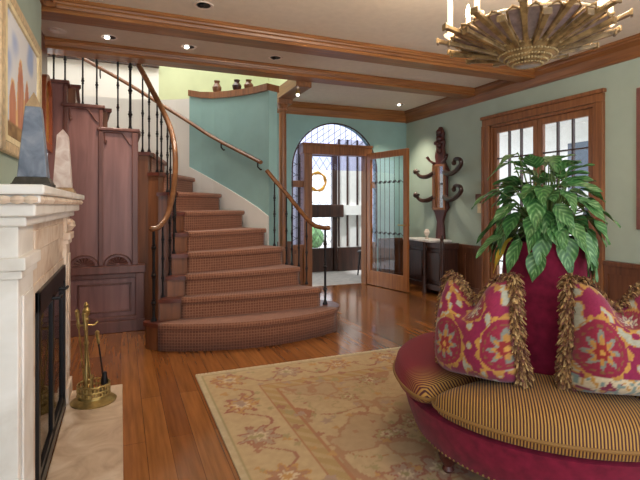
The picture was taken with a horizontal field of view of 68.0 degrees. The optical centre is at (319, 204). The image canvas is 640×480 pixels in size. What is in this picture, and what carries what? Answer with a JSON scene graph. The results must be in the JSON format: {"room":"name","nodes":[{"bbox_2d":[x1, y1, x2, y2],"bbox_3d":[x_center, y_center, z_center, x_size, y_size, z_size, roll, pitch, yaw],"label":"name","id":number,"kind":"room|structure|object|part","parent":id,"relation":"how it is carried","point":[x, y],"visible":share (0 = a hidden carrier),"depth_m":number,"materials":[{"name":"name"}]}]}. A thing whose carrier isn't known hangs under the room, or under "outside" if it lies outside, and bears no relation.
{"room":"house foyer","nodes":[
{"label":"house foyer","id":0,"kind":"room"},
{"bbox_2d":[0,0,40,183],"bbox_3d":[-1.681,-0.138,1.615,0.750,2.875,3.880,0,0,-23],"label":"wall","id":1,"kind":"structure","parent":0,"point":[31,9],"depth_m":2.93,"materials":[{"name":"green paint"}]},
{"bbox_2d":[0,0,41,158],"bbox_3d":[-1.744,-0.680,2.782,0.033,0.840,1.240,0,0,-23],"label":"framed painting","id":2,"kind":"object","parent":1,"relation":"attached to","point":[20,51],"visible":0.78,"depth_m":2.57,"materials":[{"name":"fabric"}]},
{"bbox_2d":[40,0,56,7],"bbox_3d":[-1.359,-1.538,1.804,0.210,0.075,3.980,0,0,-23],"label":"trim","id":3,"kind":"structure","parent":1,"relation":"attached to","point":[51,3],"depth_m":3.57,"materials":[{"name":"brown wood"}]},
{"bbox_2d":[41,30,46,73],"bbox_3d":[-2.715,-0.138,3.936,0.640,2.875,1.200,0,0,-23],"label":"wall","id":4,"kind":"structure","parent":0,"point":[44,51],"depth_m":4.38,"materials":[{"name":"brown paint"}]},
{"bbox_2d":[42,74,52,152],"bbox_3d":[-2.519,-0.848,4.365,0.045,0.696,0.480,0,0,-23],"label":"arched icon","id":5,"kind":"object","parent":4,"relation":"attached to","point":[47,97],"visible":0.8,"depth_m":4.44,"materials":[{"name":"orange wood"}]},
{"bbox_3d":[-2.530,-0.856,4.361,0.020,0.572,0.360,0,0,-23],"label":"panel","id":6,"kind":"part","parent":5,"relation":"part of","materials":[{"name":"brown wood"}]},
{"bbox_2d":[44,36,475,98],"bbox_3d":[-0.526,-1.530,5.451,5.750,0.090,0.320,0,0,-23],"label":"beam","id":7,"kind":"structure","parent":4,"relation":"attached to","point":[53,45],"depth_m":5.22,"materials":[{"name":"brown wood"}]},
{"bbox_2d":[41,0,534,82],"bbox_3d":[-0.139,-1.525,4.529,5.750,0.100,0.320,0,0,-23],"label":"beam","id":8,"kind":"structure","parent":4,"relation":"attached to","point":[81,12],"depth_m":4.27,"materials":[{"name":"brown wood"}]},
{"bbox_2d":[48,79,144,336],"bbox_3d":[-2.264,0.035,4.830,0.905,2.530,0.180,0,0,-23],"label":"panelling","id":9,"kind":"object","parent":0,"point":[106,274],"visible":0.88,"depth_m":4.80,"materials":[{"name":"brown wood"}]},
{"bbox_3d":[-2.187,0.950,4.820,0.500,0.300,0.018,0,0,-23],"label":"panel moulding","id":10,"kind":"part","parent":9,"relation":"part of","materials":[{"name":"brown wood"}]},
{"bbox_2d":[80,95,188,176],"bbox_3d":[-2.514,-0.060,6.342,1.629,2.720,0.296,0,0,-9],"label":"wall","id":11,"kind":"structure","parent":0,"point":[181,128],"depth_m":6.36,"materials":[{"name":"white paint"}]},
{"bbox_2d":[47,57,267,99],"bbox_3d":[-2.593,-2.350,7.534,3.850,2.300,0.100,0,0,-23],"label":"wall","id":12,"kind":"structure","parent":0,"point":[107,87],"depth_m":7.43,"materials":[{"name":"white paint"}]},
{"bbox_2d":[47,54,158,67],"bbox_3d":[-3.431,-2.190,7.074,1.950,0.060,0.100,0,0,-23],"label":"trim","id":13,"kind":"structure","parent":12,"relation":"attached to","point":[48,55],"depth_m":7.13,"materials":[{"name":"brown wood"}]},
{"bbox_2d":[189,90,276,245],"bbox_3d":[-1.119,-0.075,6.030,1.427,2.750,0.208,0,0,34],"label":"wall","id":14,"kind":"structure","parent":0,"point":[248,123],"depth_m":5.88,"materials":[{"name":"teal paint"}]},
{"bbox_2d":[77,57,262,169],"bbox_3d":[-1.892,-1.186,6.027,2.558,1.572,0.529,0,0,10],"label":"wall handrail","id":15,"kind":"object","parent":14,"relation":"attached to","point":[86,60],"visible":0.84,"depth_m":6.14,"materials":[{"name":"brown wood"}]},
{"bbox_2d":[189,167,268,244],"bbox_3d":[-1.154,0.060,5.966,1.371,1.140,0.097,0,0,34],"label":"baseboard","id":16,"kind":"structure","parent":14,"relation":"attached to","point":[254,217],"depth_m":5.94,"materials":[{"name":"white paint"}]},
{"bbox_2d":[188,83,278,98],"bbox_3d":[-1.120,-1.438,6.031,1.440,0.185,0.266,0,0,34],"label":"trim","id":17,"kind":"structure","parent":14,"relation":"attached to","point":[264,87],"depth_m":5.90,"materials":[{"name":"brown wood"}]},
{"bbox_2d":[212,80,221,91],"bbox_3d":[-1.350,-1.540,6.212,0.120,0.170,0.120,0,0,-23],"label":"ornament","id":18,"kind":"object","parent":17,"relation":"on","point":[216,87],"visible":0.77,"depth_m":6.17,"materials":[{"name":"brown ceramic"}]},
{"bbox_2d":[232,79,241,89],"bbox_3d":[-1.057,-1.515,6.031,0.120,0.150,0.120,0,0,-23],"label":"ornament","id":19,"kind":"object","parent":17,"relation":"on","point":[236,85],"visible":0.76,"depth_m":5.99,"materials":[{"name":"black ceramic"}]},
{"bbox_2d":[244,79,252,87],"bbox_3d":[-0.890,-1.495,5.917,0.120,0.130,0.120,0,0,-23],"label":"ornament","id":20,"kind":"object","parent":17,"relation":"on","point":[248,83],"visible":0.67,"depth_m":5.88,"materials":[{"name":"brown ceramic"}]},
{"bbox_2d":[45,270,438,479],"bbox_3d":[-0.163,1.353,4.650,6.100,0.135,11.100,0,0,-23],"label":"floor","id":21,"kind":"structure","parent":0,"point":[171,432],"depth_m":3.43,"materials":[{"name":"brown wood"}]},
{"bbox_2d":[0,184,84,479],"bbox_3d":[-1.638,0.615,2.364,0.710,1.370,1.933,0,0,-23],"label":"fireplace","id":22,"kind":"object","parent":21,"relation":"on","point":[36,224],"visible":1,"depth_m":1.79,"materials":[{"name":"stone"}]},
{"bbox_2d":[10,93,55,187],"bbox_3d":[-1.337,-0.297,2.215,0.160,0.455,0.160,0,0,-23],"label":"obelisk","id":23,"kind":"object","parent":22,"relation":"on","point":[33,166],"visible":0.83,"depth_m":2.17,"materials":[{"name":"blue stone"}]},
{"bbox_3d":[-1.445,-0.018,2.428,0.295,0.029,1.903,0,0,-23],"label":"egg moulding","id":24,"kind":"part","parent":22,"relation":"part of","materials":[{"name":"stone"}]},
{"bbox_2d":[0,184,84,226],"bbox_3d":[-1.454,0.003,2.443,0.310,0.145,1.930,0,0,-23],"label":"mantel shelf","id":25,"kind":"object","parent":22,"relation":"attached to","point":[21,205],"depth_m":1.63,"materials":[{"name":"stone"}]},
{"bbox_3d":[-1.340,0.845,2.303,0.004,0.694,0.429,0,0,-23],"label":"pane","id":26,"kind":"part","parent":22,"relation":"part of","materials":[{"name":"glass"}]},
{"bbox_3d":[-1.340,0.845,2.304,0.023,0.750,0.485,0,0,-23],"label":"fire door","id":27,"kind":"part","parent":22,"relation":"part of","materials":[{"name":"glass"}]},
{"bbox_3d":[-1.433,0.830,2.527,0.035,0.900,1.070,0,0,-23],"label":"screen frame","id":28,"kind":"part","parent":22,"relation":"part of","materials":[{"name":"black metal"}]},
{"bbox_3d":[-1.529,0.845,2.753,0.004,0.694,0.424,0,0,-23],"label":"pane","id":29,"kind":"part","parent":22,"relation":"part of","materials":[{"name":"glass"}]},
{"bbox_3d":[-1.395,0.490,2.522,0.041,0.018,0.082,0,0,-18],"label":"handle","id":30,"kind":"part","parent":22,"relation":"part of","materials":[{"name":"black metal"}]},
{"bbox_3d":[-1.528,0.845,2.753,0.023,0.750,0.480,0,0,-23],"label":"fire door","id":31,"kind":"part","parent":22,"relation":"part of","materials":[{"name":"black glass"}]},
{"bbox_3d":[-1.513,0.490,2.803,0.041,0.018,0.082,0,0,-18],"label":"handle","id":32,"kind":"part","parent":22,"relation":"part of","materials":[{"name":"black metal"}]},
{"bbox_2d":[53,130,75,192],"bbox_3d":[-1.657,-0.279,3.057,0.143,0.417,0.143,0,0,-23],"label":"obelisk","id":33,"kind":"object","parent":22,"relation":"on","point":[62,178],"visible":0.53,"depth_m":3.02,"materials":[{"name":"beige stone"}]},
{"bbox_2d":[70,302,116,409],"bbox_3d":[-1.484,0.960,3.108,0.280,0.650,0.280,0,0,-23],"label":"stand","id":34,"kind":"object","parent":21,"relation":"on","point":[102,396],"visible":0.91,"depth_m":3.06,"materials":[{"name":"gold metal"}]},
{"bbox_2d":[75,309,83,382],"bbox_3d":[-1.572,0.948,3.124,0.086,0.526,0.028,0,0,0],"label":"fire poker","id":35,"kind":"object","parent":34,"relation":"on","point":[77,312],"visible":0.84,"depth_m":3.12,"materials":[{"name":"gold metal"}]},
{"bbox_3d":[-1.598,0.750,3.124,0.034,0.130,0.028,0,0,0],"label":"handle","id":36,"kind":"part","parent":35,"relation":"part of","materials":[{"name":"gold metal"}]},
{"bbox_2d":[81,312,93,392],"bbox_3d":[-1.492,0.948,3.035,0.070,0.526,0.050,0,0,-15],"label":"shovel","id":37,"kind":"object","parent":34,"relation":"hanging from","point":[84,315],"visible":0.98,"depth_m":3.04,"materials":[{"name":"gold metal"}]},
{"bbox_3d":[-1.511,0.750,3.040,0.034,0.130,0.028,0,0,0],"label":"handle","id":38,"kind":"part","parent":37,"relation":"part of","materials":[{"name":"gold metal"}]},
{"bbox_3d":[-1.465,1.150,3.043,0.012,0.110,0.050,0,0,-16],"label":"blade","id":39,"kind":"part","parent":37,"relation":"part of","materials":[{"name":"gold metal"}]},
{"bbox_2d":[95,330,107,384],"bbox_3d":[-1.455,1.022,3.155,0.086,0.377,0.046,0,0,-5],"label":"brush","id":40,"kind":"object","parent":34,"relation":"hanging from","point":[104,380],"visible":0.93,"depth_m":3.15,"materials":[{"name":"black metal"}]},
{"bbox_3d":[-1.482,0.880,3.157,0.034,0.093,0.028,0,0,0],"label":"handle","id":41,"kind":"part","parent":40,"relation":"part of","materials":[{"name":"gold metal"}]},
{"bbox_2d":[68,84,339,350],"bbox_3d":[-1.663,0.035,5.231,3.548,2.530,1.843,0,0,31],"label":"staircase","id":42,"kind":"structure","parent":21,"relation":"on","point":[226,289],"depth_m":4.76,"materials":[{"name":"brown carpet"}]},
{"bbox_2d":[52,54,177,321],"bbox_3d":[-1.954,-0.630,4.826,1.298,3.380,0.724,0,0,21],"label":"balustrade","id":43,"kind":"object","parent":42,"relation":"on","point":[172,190],"visible":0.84,"depth_m":4.85,"materials":[{"name":"brown wood"}]},
{"bbox_3d":[-1.964,-1.041,4.804,1.298,2.558,0.668,0,0,21],"label":"handrail","id":44,"kind":"part","parent":43,"relation":"part of","materials":[{"name":"brown wood"}]},
{"bbox_2d":[265,169,330,304],"bbox_3d":[-0.272,0.321,5.274,0.910,1.477,0.101,0,0,35],"label":"balustrade","id":45,"kind":"object","parent":42,"relation":"on","point":[301,212],"visible":0.97,"depth_m":5.21,"materials":[{"name":"brown wood"}]},
{"bbox_3d":[-0.284,-0.075,5.282,0.880,0.685,0.099,0,0,35],"label":"handrail","id":46,"kind":"part","parent":45,"relation":"part of","materials":[{"name":"brown wood"}]},
{"bbox_2d":[277,98,292,263],"bbox_3d":[-0.502,-0.060,6.427,0.210,2.720,0.200,0,0,-23],"label":"wooden column","id":47,"kind":"structure","parent":21,"relation":"on","point":[282,104],"depth_m":6.38,"materials":[{"name":"brown wood"}]},
{"bbox_2d":[195,347,489,479],"bbox_3d":[1.211,1.295,2.464,3.100,0.010,3.806,0,0,-23],"label":"rug","id":48,"kind":"object","parent":21,"relation":"on","point":[345,416],"visible":0.41,"depth_m":2.81,"materials":[{"name":"fabric"}]},
{"bbox_2d":[393,238,639,479],"bbox_3d":[1.185,0.737,2.499,1.573,1.103,1.573,0,0,-26],"label":"settee","id":49,"kind":"object","parent":48,"relation":"on","point":[495,430],"visible":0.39,"depth_m":1.98,"materials":[{"name":"fabric"}]},
{"bbox_2d":[394,332,482,403],"bbox_3d":[0.670,0.882,2.687,0.761,0.164,0.800,0,0,-23],"label":"seat cushion","id":50,"kind":"object","parent":49,"relation":"on","point":[416,370],"depth_m":2.34,"materials":[{"name":"gold fabric"}]},
{"bbox_3d":[0.621,1.229,2.296,0.096,0.118,0.096,0,0,-23],"label":"leg","id":51,"kind":"part","parent":49,"relation":"part of","materials":[{"name":"red wood"}]},
{"bbox_3d":[1.185,1.158,2.499,1.362,0.011,1.361,0,0,-23],"label":"nail trim","id":52,"kind":"part","parent":49,"relation":"part of","materials":[{"name":"gold metal"}]},
{"bbox_2d":[433,269,534,388],"bbox_3d":[0.757,0.599,2.253,0.334,0.584,0.519,0,0,-40],"label":"throw pillow","id":53,"kind":"object","parent":49,"relation":"on","point":[480,335],"visible":0.99,"depth_m":2.13,"materials":[{"name":"fabric"}]},
{"bbox_2d":[435,372,639,461],"bbox_3d":[0.997,0.882,1.983,0.800,0.164,0.761,0,0,-23],"label":"seat cushion","id":54,"kind":"object","parent":49,"relation":"on","point":[543,420],"depth_m":1.87,"materials":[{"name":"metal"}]},
{"bbox_2d":[471,152,620,283],"bbox_3d":[1.180,0.061,2.488,0.664,0.673,0.633,0,0,38],"label":"potted plant","id":55,"kind":"object","parent":49,"relation":"on","point":[545,219],"visible":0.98,"depth_m":2.35,"materials":[{"name":"green plant"}]},
{"bbox_3d":[1.185,0.192,2.499,0.330,0.057,0.330,0,0,-23],"label":"pot","id":56,"kind":"part","parent":55,"relation":"part of","materials":[{"name":"ceramic"}]},
{"bbox_2d":[553,273,639,395],"bbox_3d":[1.288,0.592,2.046,0.531,0.571,0.335,0,0,5],"label":"throw pillow","id":57,"kind":"object","parent":49,"relation":"on","point":[598,352],"visible":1,"depth_m":1.99,"materials":[{"name":"fabric"}]},
{"bbox_2d":[357,228,372,274],"bbox_3d":[0.895,0.811,8.781,0.410,1.001,0.400,0,0,-23],"label":"chair","id":58,"kind":"object","parent":21,"relation":"on","point":[358,251],"visible":0.13,"depth_m":8.84,"materials":[{"name":"black wood"}]},
{"bbox_3d":[0.732,1.090,8.846,0.082,0.444,0.036,0,0,27],"label":"leg","id":59,"kind":"part","parent":58,"relation":"part of","materials":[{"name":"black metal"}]},
{"bbox_2d":[409,127,462,295],"bbox_3d":[1.702,0.060,6.996,0.395,2.480,1.196,0,0,-23],"label":"hall tree","id":60,"kind":"object","parent":21,"relation":"on","point":[429,259],"visible":0.92,"depth_m":7.02,"materials":[{"name":"brown wood"}]},
{"bbox_3d":[1.538,0.920,6.980,0.080,0.760,0.080,0,0,-23],"label":"post","id":61,"kind":"part","parent":60,"relation":"part of","materials":[{"name":"brown wood"}]},
{"bbox_2d":[424,229,429,238],"bbox_3d":[1.599,0.435,7.092,0.090,0.150,0.088,0,0,-23],"label":"ornament","id":62,"kind":"object","parent":60,"relation":"on","point":[426,232],"visible":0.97,"depth_m":7.07,"materials":[{"name":"white ceramic"}]},
{"bbox_2d":[409,237,451,242],"bbox_3d":[1.607,0.525,7.177,0.360,0.030,0.750,0,0,-23],"label":"shelf","id":63,"kind":"object","parent":60,"relation":"attached to","point":[411,239],"depth_m":7.01,"materials":[{"name":"white stone"}]},
{"bbox_2d":[432,163,444,209],"bbox_3d":[1.789,-0.270,7.150,0.025,0.690,0.300,0,0,-23],"label":"mirror","id":64,"kind":"object","parent":60,"relation":"attached to","point":[438,177],"depth_m":7.15,"materials":[{"name":"silver"}]},
{"bbox_3d":[1.697,0.860,6.601,0.080,0.880,0.080,0,0,-23],"label":"post","id":65,"kind":"part","parent":60,"relation":"part of","materials":[{"name":"brown wood"}]},
{"bbox_2d":[268,78,286,85],"bbox_3d":[-0.361,-2.587,7.061,0.100,1.825,2.700,0,0,-23],"label":"wall","id":66,"kind":"structure","parent":0,"point":[274,81],"depth_m":7.77,"materials":[{"name":"green paint"}]},
{"bbox_2d":[291,139,364,247],"bbox_3d":[-0.221,0.000,9.180,2.700,2.600,0.100,0,0,-23],"label":"window","id":67,"kind":"structure","parent":0,"point":[351,160],"depth_m":9.46,"materials":[{"name":"clear glass"}]},
{"bbox_2d":[297,146,343,271],"bbox_3d":[0.005,0.075,9.210,0.940,2.450,0.180,0,0,-23],"label":"door","id":68,"kind":"structure","parent":67,"relation":"in","point":[333,210],"depth_m":9.25,"materials":[{"name":"brown wood"}]},
{"bbox_2d":[312,171,326,191],"bbox_3d":[-0.049,-0.458,9.159,0.404,0.400,0.094,0,0,-23],"label":"wreath","id":69,"kind":"object","parent":68,"relation":"hanging from","point":[322,188],"visible":0.81,"depth_m":9.16,"materials":[{"name":"gold metal"}]},
{"bbox_2d":[344,205,360,214],"bbox_3d":[0.644,0.100,9.457,0.610,0.200,0.060,0,0,-23],"label":"trim","id":70,"kind":"structure","parent":67,"relation":"attached to","point":[348,209],"depth_m":9.43,"materials":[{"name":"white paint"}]},
{"bbox_2d":[41,0,639,110],"bbox_3d":[0.283,-1.625,3.589,5.900,0.100,7.600,0,0,-23],"label":"ceiling","id":71,"kind":"structure","parent":0,"point":[406,24],"depth_m":4.28,"materials":[{"name":"paint"}]},
{"bbox_2d":[47,27,66,33],"bbox_3d":[-2.370,-1.563,4.276,0.156,0.028,0.156,0,0,-23],"label":"recessed light","id":72,"kind":"object","parent":71,"relation":"in","point":[51,29],"visible":1,"depth_m":4.25,"materials":[{"name":"white ceramic"}]},
{"bbox_2d":[100,34,117,39],"bbox_3d":[-1.974,-1.563,4.442,0.156,0.031,0.156,0,0,-23],"label":"recessed light","id":73,"kind":"object","parent":71,"relation":"in","point":[104,36],"visible":1,"depth_m":4.42,"materials":[{"name":"white metal"}]},
{"bbox_2d":[181,44,196,49],"bbox_3d":[-1.306,-1.563,4.712,0.156,0.031,0.156,0,0,-23],"label":"recessed light","id":74,"kind":"object","parent":71,"relation":"in","point":[184,46],"visible":1,"depth_m":4.69,"materials":[{"name":"white metal"}]},
{"bbox_2d":[193,1,213,9],"bbox_3d":[-0.918,-1.563,3.736,0.156,0.031,0.156,0,0,-23],"label":"recessed light","id":75,"kind":"object","parent":71,"relation":"in","point":[203,5],"visible":1,"depth_m":3.72,"materials":[{"name":"black metal"}]},
{"bbox_2d":[268,55,282,59],"bbox_3d":[-0.476,-1.563,5.060,0.156,0.031,0.156,0,0,-23],"label":"recessed light","id":76,"kind":"object","parent":71,"relation":"in","point":[273,57],"visible":1,"depth_m":5.04,"materials":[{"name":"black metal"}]},
{"bbox_2d":[436,0,632,69],"bbox_3d":[1.067,-1.147,2.449,0.905,0.856,0.912,0,0,-9],"label":"chandelier","id":77,"kind":"object","parent":71,"relation":"hanging from","point":[532,35],"visible":1,"depth_m":2.29,"materials":[{"name":"brass"},{"name":"glass"}]},
{"bbox_2d":[444,0,453,39],"bbox_3d":[0.697,-1.032,2.538,0.068,0.285,0.068,0,0,-23],"label":"candle","id":78,"kind":"object","parent":77,"relation":"on","point":[448,35],"depth_m":2.53,"materials":[{"name":"beige wax"}]},
{"bbox_2d":[465,4,470,22],"bbox_3d":[0.869,-1.032,2.777,0.068,0.285,0.068,0,0,-23],"label":"candle","id":79,"kind":"object","parent":77,"relation":"on","point":[467,14],"depth_m":2.77,"materials":[{"name":"beige wax"}]},
{"bbox_2d":[470,0,483,16],"bbox_3d":[0.744,-1.032,2.247,0.068,0.285,0.068,0,0,-23],"label":"candle","id":80,"kind":"object","parent":77,"relation":"on","point":[476,2],"depth_m":2.23,"materials":[{"name":"beige wax"}]},
{"bbox_3d":[1.071,-0.762,2.450,0.330,0.080,0.330,0,0,-23],"label":"lamp shade","id":81,"kind":"part","parent":77,"relation":"part of","materials":[{"name":"gold metal"}]},
{"bbox_2d":[597,0,608,5],"bbox_3d":[1.274,-1.032,2.122,0.068,0.285,0.068,0,0,-23],"label":"candle","id":82,"kind":"object","parent":77,"relation":"on","point":[600,2],"depth_m":2.10,"materials":[{"name":"beige wax"}]},
{"bbox_2d":[277,113,405,270],"bbox_3d":[0.123,-0.138,7.611,2.880,2.875,0.140,0,0,-23],"label":"wall","id":83,"kind":"structure","parent":0,"point":[382,135],"depth_m":7.90,"materials":[{"name":"teal paint"}]},
{"bbox_2d":[277,80,311,108],"bbox_3d":[-0.481,-1.498,6.430,0.230,0.155,1.570,0,0,-23],"label":"trim","id":84,"kind":"structure","parent":83,"relation":"attached to","point":[287,90],"depth_m":5.92,"materials":[{"name":"brown wood"}]},
{"bbox_2d":[291,123,376,285],"bbox_3d":[0.240,-0.007,7.630,1.514,2.615,0.195,0,0,-23],"label":"door","id":85,"kind":"structure","parent":83,"relation":"in","point":[306,149],"depth_m":7.46,"materials":[{"name":"brown wood"}]},
{"bbox_3d":[0.234,0.460,7.644,1.510,1.680,0.125,0,0,-23],"label":"panel","id":86,"kind":"part","parent":85,"relation":"part of","materials":[{"name":"brown wood"}]},
{"bbox_2d":[367,148,409,291],"bbox_3d":[1.028,0.225,7.375,0.163,2.130,0.923,0,0,-38],"label":"door","id":87,"kind":"structure","parent":85,"relation":"attached to","point":[394,281],"depth_m":7.31,"materials":[{"name":"brown wood"}]},
{"bbox_2d":[277,238,402,274],"bbox_3d":[0.170,0.927,7.525,2.740,0.745,0.055,0,0,-23],"label":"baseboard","id":88,"kind":"structure","parent":83,"relation":"attached to","point":[384,241],"depth_m":7.94,"materials":[{"name":"brown wood"}]},
{"bbox_2d":[277,101,405,122],"bbox_3d":[0.409,-1.488,7.590,2.370,0.175,0.120,0,0,-23],"label":"trim","id":89,"kind":"structure","parent":83,"relation":"attached to","point":[299,108],"depth_m":7.59,"materials":[{"name":"brown wood"}]},
{"bbox_2d":[365,145,372,241],"bbox_3d":[1.243,0.000,8.949,0.100,2.600,1.460,0,0,-23],"label":"wall","id":90,"kind":"structure","parent":0,"point":[365,145],"depth_m":9.32,"materials":[{"name":"white paint"}]},
{"bbox_2d":[337,139,360,270],"bbox_3d":[0.870,0.000,8.906,0.620,2.600,1.250,0,0,-23],"label":"trim","id":91,"kind":"structure","parent":90,"relation":"attached to","point":[347,257],"depth_m":9.42,"materials":[{"name":"brown wood"}]},
{"bbox_2d":[406,57,639,263],"bbox_3d":[2.967,-0.138,4.738,0.140,2.875,7.640,0,0,-23],"label":"wall","id":92,"kind":"structure","parent":0,"point":[462,126],"depth_m":5.85,"materials":[{"name":"green paint"}]},
{"bbox_2d":[475,194,480,202],"bbox_3d":[2.159,-0.090,6.443,0.029,0.120,0.110,0,0,-23],"label":"wall thermostat","id":93,"kind":"object","parent":92,"relation":"attached to","point":[477,196],"visible":0.62,"depth_m":6.45,"materials":[{"name":"brown wood"}]},
{"bbox_2d":[477,204,480,212],"bbox_3d":[2.163,0.045,6.439,0.023,0.130,0.080,0,0,-23],"label":"light switch","id":94,"kind":"object","parent":92,"relation":"attached to","point":[478,205],"visible":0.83,"depth_m":6.44,"materials":[{"name":"beige plastic"}]},
{"bbox_2d":[404,33,639,123],"bbox_3d":[2.874,-1.482,4.623,0.120,0.185,7.500,0,0,-23],"label":"trim","id":95,"kind":"structure","parent":92,"relation":"attached to","point":[628,48],"depth_m":5.33,"materials":[{"name":"brown wood"}]},
{"bbox_2d":[480,88,606,290],"bbox_3d":[2.580,0.062,5.595,0.190,2.475,1.770,0,0,-23],"label":"door","id":96,"kind":"structure","parent":92,"relation":"in","point":[595,112],"depth_m":5.53,"materials":[{"name":"brown wood"}]},
{"bbox_3d":[2.447,0.134,5.932,0.045,2.293,0.721,0,0,-23],"label":"door","id":97,"kind":"part","parent":96,"relation":"part of","materials":[{"name":"brown wood"}]},
{"bbox_3d":[2.728,0.134,5.264,0.045,2.293,0.721,0,0,-23],"label":"door","id":98,"kind":"part","parent":96,"relation":"part of","materials":[{"name":"brown wood"}]},
{"bbox_2d":[458,243,639,301],"bbox_3d":[2.916,0.927,4.608,0.055,0.745,7.440,0,0,-23],"label":"wainscoting","id":99,"kind":"structure","parent":92,"relation":"attached to","point":[618,276],"depth_m":4.72,"materials":[{"name":"brown wood"}]},
{"bbox_2d":[636,87,639,229],"bbox_3d":[3.170,-0.435,4.026,0.033,1.330,0.950,0,0,-23],"label":"framed picture","id":100,"kind":"object","parent":92,"relation":"attached to","point":[637,89],"visible":1,"depth_m":4.44},
{"bbox_2d":[500,121,587,265],"bbox_3d":[5.612,-0.725,8.592,0.200,4.350,7.500,0,0,-23],"label":"wall","id":101,"kind":"structure","parent":0,"point":[581,128],"depth_m":10.54,"materials":[{"name":"white paint"}]},
{"bbox_2d":[565,137,587,194],"bbox_3d":[5.139,-0.760,9.370,0.070,1.120,0.660,0,0,-23],"label":"window","id":102,"kind":"structure","parent":101,"relation":"in","point":[582,155],"depth_m":9.33,"materials":[{"name":"glass"}]},
{"bbox_2d":[500,117,587,135],"bbox_3d":[4.044,-1.775,7.934,3.200,0.250,7.500,0,0,-23],"label":"ceiling","id":103,"kind":"structure","parent":0,"point":[584,118],"depth_m":9.84,"materials":[{"name":"white paint"}]},
{"label":"outside","id":104,"kind":"structure","parent":0,"visible":0},
{"bbox_2d":[320,236,330,247],"bbox_3d":[-2.099,1.500,15.333,14.000,0.100,10.100,0,0,-23],"label":"floor","id":105,"kind":"structure","parent":104,"point":[329,237],"depth_m":17.85,"materials":[{"name":"stone"}]},
{"bbox_2d":[312,227,323,247],"bbox_3d":[-0.439,1.038,15.002,1.104,0.825,1.104,0,0,23],"label":"shrub","id":106,"kind":"object","parent":105,"relation":"on","point":[319,231],"visible":0.19,"depth_m":14.68,"materials":[{"name":"green plant"}]}
]}

